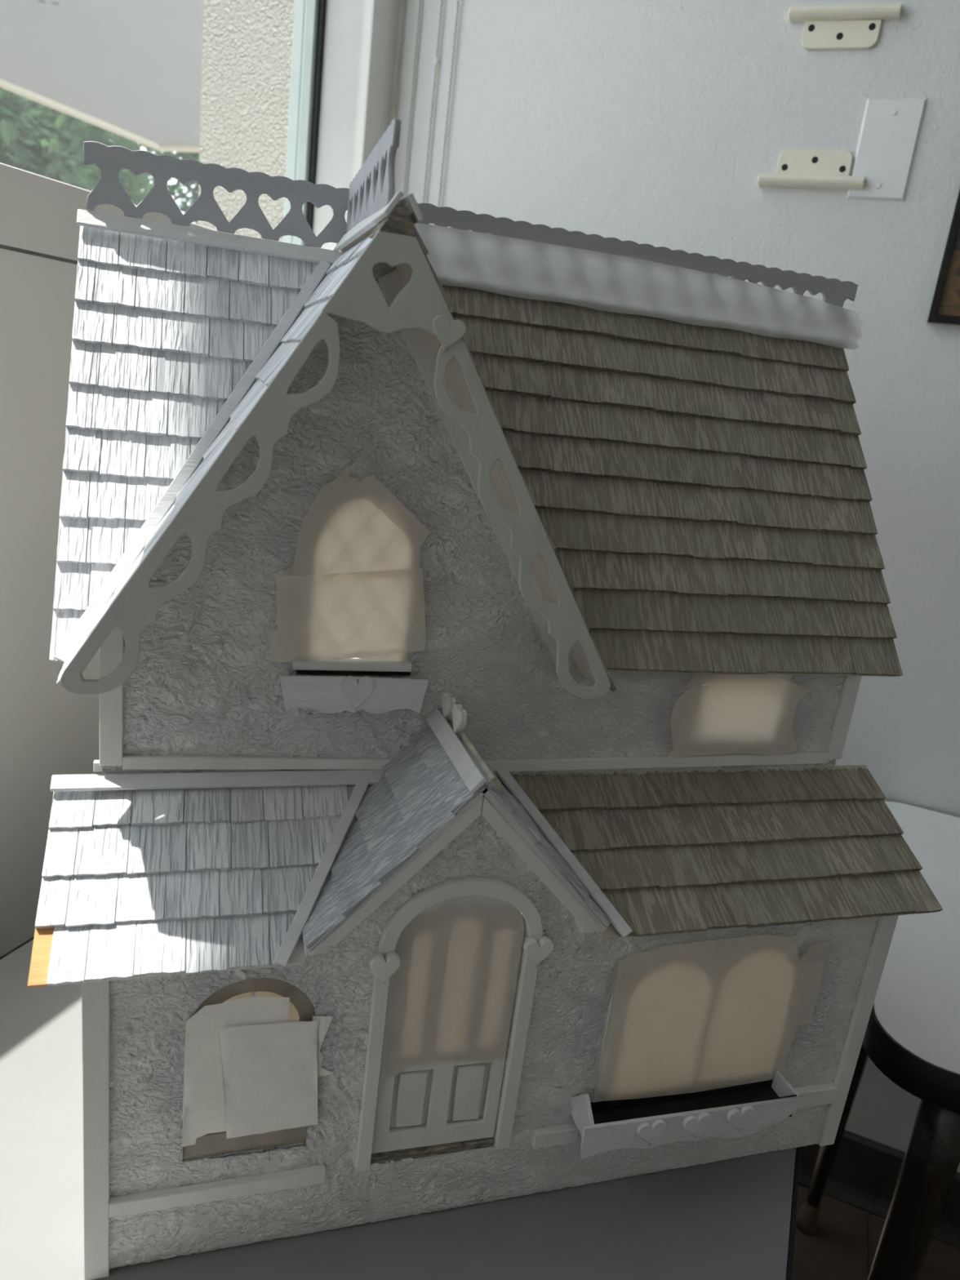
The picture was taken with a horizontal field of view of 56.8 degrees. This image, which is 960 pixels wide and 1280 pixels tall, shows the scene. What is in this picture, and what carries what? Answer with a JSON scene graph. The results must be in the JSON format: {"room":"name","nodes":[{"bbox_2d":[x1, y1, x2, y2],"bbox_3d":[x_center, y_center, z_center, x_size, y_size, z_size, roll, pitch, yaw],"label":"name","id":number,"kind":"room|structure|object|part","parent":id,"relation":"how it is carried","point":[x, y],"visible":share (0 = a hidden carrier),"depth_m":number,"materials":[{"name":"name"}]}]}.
{"room":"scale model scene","nodes":[
{"label":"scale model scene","id":0,"kind":"room"},
{"bbox_2d":[0,0,399,956],"bbox_3d":[-0.637,-0.426,0.403,0.079,3.018,2.329,13,17,20],"label":"wall","id":1,"kind":"structure","parent":0,"point":[46,730],"depth_m":0.95,"materials":[{"name":"white paint"}]},
{"bbox_2d":[0,244,77,264],"bbox_3d":[-0.628,-0.270,0.412,0.005,0.004,2.286,13,17,20],"label":"trim","id":2,"kind":"structure","parent":1,"relation":"attached to","point":[2,246],"depth_m":0.87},
{"bbox_2d":[0,162,222,261],"bbox_3d":[-0.619,-0.334,0.504,0.084,0.070,2.086,13,17,20],"label":"windowsill","id":3,"kind":"structure","parent":1,"relation":"attached to","point":[38,213],"depth_m":0.86,"materials":[{"name":"white paint"}]},
{"bbox_2d":[282,0,326,246],"bbox_3d":[-0.596,-1.073,0.302,0.050,1.519,2.056,13,17,20],"label":"window","id":4,"kind":"structure","parent":1,"relation":"in","point":[309,15],"depth_m":1.35,"materials":[{"name":"grey metal"}]},
{"bbox_3d":[-0.220,-1.309,1.223,0.025,1.489,0.012,13,17,20],"label":"frame","id":5,"kind":"part","parent":4,"relation":"part of","materials":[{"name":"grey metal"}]},
{"bbox_3d":[-0.202,-1.304,1.213,0.017,1.489,0.018,13,17,20],"label":"frame","id":6,"kind":"part","parent":4,"relation":"part of","materials":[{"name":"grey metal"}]},
{"bbox_2d":[311,0,373,251],"bbox_3d":[-0.148,-1.294,1.202,0.079,1.489,0.002,13,17,19],"label":"window frame","id":7,"kind":"structure","parent":1,"relation":"attached to","point":[348,23],"depth_m":1.34,"materials":[{"name":"grey paint"}]},
{"bbox_2d":[197,0,294,242],"bbox_3d":[-0.800,-0.463,0.462,0.176,3.018,2.329,13,17,20],"label":"wall","id":8,"kind":"structure","parent":0,"point":[247,44],"depth_m":1.40,"materials":[{"name":"beige paint"}]},
{"bbox_2d":[388,0,959,1172],"bbox_3d":[0.843,-0.453,1.124,2.785,3.018,0.101,13,17,20],"label":"wall","id":9,"kind":"structure","parent":0,"point":[656,123],"depth_m":1.24,"materials":[{"name":"white paint"}]},
{"bbox_2d":[393,0,421,198],"bbox_3d":[-0.130,-0.734,1.403,0.032,1.068,0.004,13,17,20],"label":"chain","id":10,"kind":"object","parent":9,"relation":"hanging from","point":[420,2],"visible":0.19,"depth_m":1.36,"materials":[{"name":"silver metal"}]},
{"bbox_2d":[422,0,459,207],"bbox_3d":[-0.068,-0.759,1.371,0.032,1.068,0.007,13,17,20],"label":"chain","id":11,"kind":"object","parent":9,"relation":"hanging from","point":[436,60],"visible":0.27,"depth_m":1.35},
{"bbox_2d":[757,148,865,190],"bbox_3d":[0.444,-0.630,1.183,0.136,0.048,0.019,13,17,20],"label":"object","id":12,"kind":"object","parent":9,"relation":"attached to","point":[797,168],"visible":1,"depth_m":1.18,"materials":[{"name":"beige plastic"}]},
{"bbox_3d":[0.448,-0.639,1.187,0.094,0.032,0.006,13,17,20],"label":"plate","id":13,"kind":"part","parent":12,"relation":"part of","materials":[{"name":"beige plastic"}]},
{"bbox_2d":[788,3,902,49],"bbox_3d":[0.464,-0.787,1.137,0.136,0.048,0.019,13,17,20],"label":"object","id":14,"kind":"object","parent":9,"relation":"attached to","point":[847,26],"visible":1,"depth_m":1.14,"materials":[{"name":"beige plastic"}]},
{"bbox_3d":[0.465,-0.781,1.146,0.094,0.032,0.006,13,17,20],"label":"plate","id":15,"kind":"part","parent":14,"relation":"part of","materials":[{"name":"beige plastic"}]},
{"bbox_2d":[798,1129,959,1248],"bbox_3d":[0.758,0.908,1.415,2.365,0.120,0.023,13,17,20],"label":"baseboard","id":16,"kind":"structure","parent":9,"relation":"attached to","point":[864,1174],"depth_m":1.46,"materials":[{"name":"wood"}]},
{"bbox_2d":[846,98,927,201],"bbox_3d":[0.528,-0.638,1.153,0.072,0.120,0.006,13,17,19],"label":"wall plate","id":17,"kind":"object","parent":9,"relation":"attached to","point":[891,128],"visible":1,"depth_m":1.15,"materials":[{"name":"white plastic"}]},
{"bbox_2d":[927,188,959,324],"bbox_3d":[0.786,-0.601,1.047,0.366,0.460,0.018,13,17,20],"label":"picture frame","id":18,"kind":"object","parent":9,"relation":"attached to","point":[945,304],"visible":1,"depth_m":1.15,"materials":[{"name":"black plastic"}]},
{"bbox_2d":[937,223,959,315],"bbox_3d":[0.786,-0.602,1.048,0.352,0.446,0.004,13,17,20],"label":"print","id":19,"kind":"object","parent":18,"relation":"attached to","point":[948,277],"depth_m":1.15},
{"bbox_2d":[791,1185,959,1279],"bbox_3d":[0.194,1.199,0.496,2.665,0.060,2.429,13,17,20],"label":"floor","id":20,"kind":"structure","parent":0,"point":[844,1244],"depth_m":1.40,"materials":[{"name":"brown wood"}]},
{"bbox_2d":[0,936,800,1279],"bbox_3d":[-0.174,0.692,0.702,0.658,0.708,1.480,13,17,20],"label":"table","id":21,"kind":"object","parent":20,"relation":"on","point":[731,1219],"visible":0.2,"depth_m":0.58,"materials":[{"name":"white laminate"}]},
{"bbox_2d":[27,118,942,1279],"bbox_3d":[0.014,0.024,0.657,0.582,0.635,0.393,2,17,-18],"label":"house","id":22,"kind":"object","parent":21,"relation":"on","point":[486,628],"visible":1,"depth_m":0.55,"materials":[{"name":"paint"}]},
{"bbox_3d":[-0.210,0.271,0.486,0.013,0.206,0.004,2,17,-18],"label":"corner trim","id":23,"kind":"part","parent":22,"relation":"part of","materials":[{"name":"white paint"}]},
{"bbox_3d":[-0.222,0.073,0.515,0.005,0.006,0.004,2,17,-18],"label":"corner trim","id":24,"kind":"part","parent":22,"relation":"part of","materials":[{"name":"white paint"}]},
{"bbox_3d":[-0.209,0.030,0.503,0.012,0.088,0.004,2,17,-18],"label":"corner trim","id":25,"kind":"part","parent":22,"relation":"part of","materials":[{"name":"white paint"}]},
{"bbox_3d":[-0.152,0.323,0.521,0.121,0.010,0.005,2,17,-18],"label":"belt trim","id":26,"kind":"part","parent":22,"relation":"part of","materials":[{"name":"white paint"}]},
{"bbox_3d":[-0.119,0.076,0.546,0.189,0.011,0.004,2,17,-18],"label":"sill trim","id":27,"kind":"part","parent":22,"relation":"part of","materials":[{"name":"white paint"}]},
{"bbox_3d":[-0.077,0.015,0.537,0.072,0.005,0.008,2,17,-18],"label":"sill","id":28,"kind":"part","parent":22,"relation":"part of","materials":[{"name":"white paint"}]},
{"bbox_3d":[-0.040,-0.177,0.434,0.072,0.052,0.003,2,17,-18],"label":"gable plate","id":29,"kind":"part","parent":22,"relation":"part of","materials":[{"name":"grey paint"}]},
{"bbox_3d":[-0.043,0.284,0.550,0.018,0.041,0.004,2,17,-18],"label":"panel","id":30,"kind":"part","parent":22,"relation":"part of","materials":[{"name":"white paint"}]},
{"bbox_3d":[-0.025,0.284,0.558,0.069,0.056,0.001,2,17,-18],"label":"door","id":31,"kind":"part","parent":22,"relation":"part of","materials":[{"name":"white paint"}]},
{"bbox_3d":[-0.019,0.232,0.539,0.081,0.187,0.005,2,17,-18],"label":"door","id":32,"kind":"part","parent":22,"relation":"part of","materials":[{"name":"white paint"}]},
{"bbox_3d":[-0.008,0.157,0.511,0.099,0.044,0.005,2,17,-18],"label":"door frame","id":33,"kind":"part","parent":22,"relation":"part of","materials":[{"name":"white paint"}]},
{"bbox_3d":[-0.008,0.286,0.562,0.018,0.042,0.004,2,17,-18],"label":"panel","id":34,"kind":"part","parent":22,"relation":"part of","materials":[{"name":"white paint"}]},
{"bbox_3d":[0.004,-0.090,0.531,0.150,0.228,0.003,2,17,-18],"label":"rake trim","id":35,"kind":"part","parent":22,"relation":"part of","materials":[{"name":"white paint"}]},
{"bbox_3d":[0.050,0.327,0.585,0.031,0.011,0.005,2,17,-18],"label":"belt trim","id":36,"kind":"part","parent":22,"relation":"part of","materials":[{"name":"white paint"}]},
{"bbox_3d":[0.117,0.086,0.624,0.306,0.010,0.004,2,17,-18],"label":"sill trim","id":37,"kind":"part","parent":22,"relation":"part of","materials":[{"name":"white paint"}]},
{"bbox_3d":[0.237,0.332,0.645,0.050,0.015,0.006,2,17,-18],"label":"belt trim","id":38,"kind":"part","parent":22,"relation":"part of","materials":[{"name":"white paint"}]},
{"bbox_3d":[0.273,0.052,0.662,0.012,0.080,0.004,2,17,-18],"label":"corner trim","id":39,"kind":"part","parent":22,"relation":"part of","materials":[{"name":"white paint"}]},
{"bbox_3d":[0.272,0.285,0.642,0.013,0.200,0.004,2,17,-18],"label":"corner trim","id":40,"kind":"part","parent":22,"relation":"part of","materials":[{"name":"white paint"}]},
{"bbox_2d":[795,800,959,1279],"bbox_3d":[0.795,0.718,1.023,0.814,0.708,0.611,13,17,20],"label":"stool","id":41,"kind":"object","parent":20,"relation":"on","point":[912,1036],"visible":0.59,"depth_m":0.84,"materials":[{"name":"white laminate"},{"name":"dark lacquer"},{"name":"black plastic"}]},
{"bbox_3d":[0.565,0.596,1.322,0.044,0.622,0.044,13,17,20],"label":"leg","id":42,"kind":"part","parent":41,"relation":"part of","materials":[{"name":"paint"}]},
{"bbox_3d":[0.388,0.702,0.882,0.044,0.622,0.044,13,17,20],"label":"leg","id":43,"kind":"part","parent":41,"relation":"part of","materials":[{"name":"paint"}]},
{"label":"outside","id":44,"kind":"structure","parent":0,"visible":0},
{"bbox_3d":[-9.632,-2.560,9.864,23.230,0.250,29.000,13,17,20],"label":"ground","id":45,"kind":"structure","parent":44,"visible":0},
{"bbox_2d":[0,87,153,205],"bbox_3d":[-5.261,-4.176,8.087,4.338,4.846,4.522,2,17,-18],"label":"hedge","id":46,"kind":"object","parent":45,"relation":"on","point":[46,141],"visible":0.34,"depth_m":7.27,"materials":[{"name":"green plant"}]},
{"bbox_2d":[1,127,199,224],"bbox_3d":[-5.557,-6.469,13.662,5.259,6.078,5.533,2,17,-18],"label":"tree","id":47,"kind":"object","parent":45,"relation":"on","point":[171,188],"visible":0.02,"depth_m":12.18,"materials":[{"name":"green plant"}]},
{"bbox_2d":[0,0,203,152],"bbox_3d":[-3.098,-0.688,0.789,2.500,2.708,10.780,13,17,20],"label":"canopy","id":48,"kind":"object","parent":45,"relation":"on","point":[131,69],"visible":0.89,"depth_m":4.11,"materials":[{"name":"white fabric"}]},
{"bbox_2d":[37,0,46,3],"bbox_3d":[-1.696,-2.474,3.435,0.036,0.004,0.026,13,17,20],"label":"recessed light","id":49,"kind":"object","parent":48,"relation":"attached to","point":[38,1],"depth_m":3.44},
{"bbox_2d":[51,1,60,4],"bbox_3d":[-1.646,-2.470,3.440,0.036,0.004,0.026,13,17,20],"label":"recessed light","id":50,"kind":"object","parent":48,"relation":"attached to","point":[52,2],"depth_m":3.44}
]}

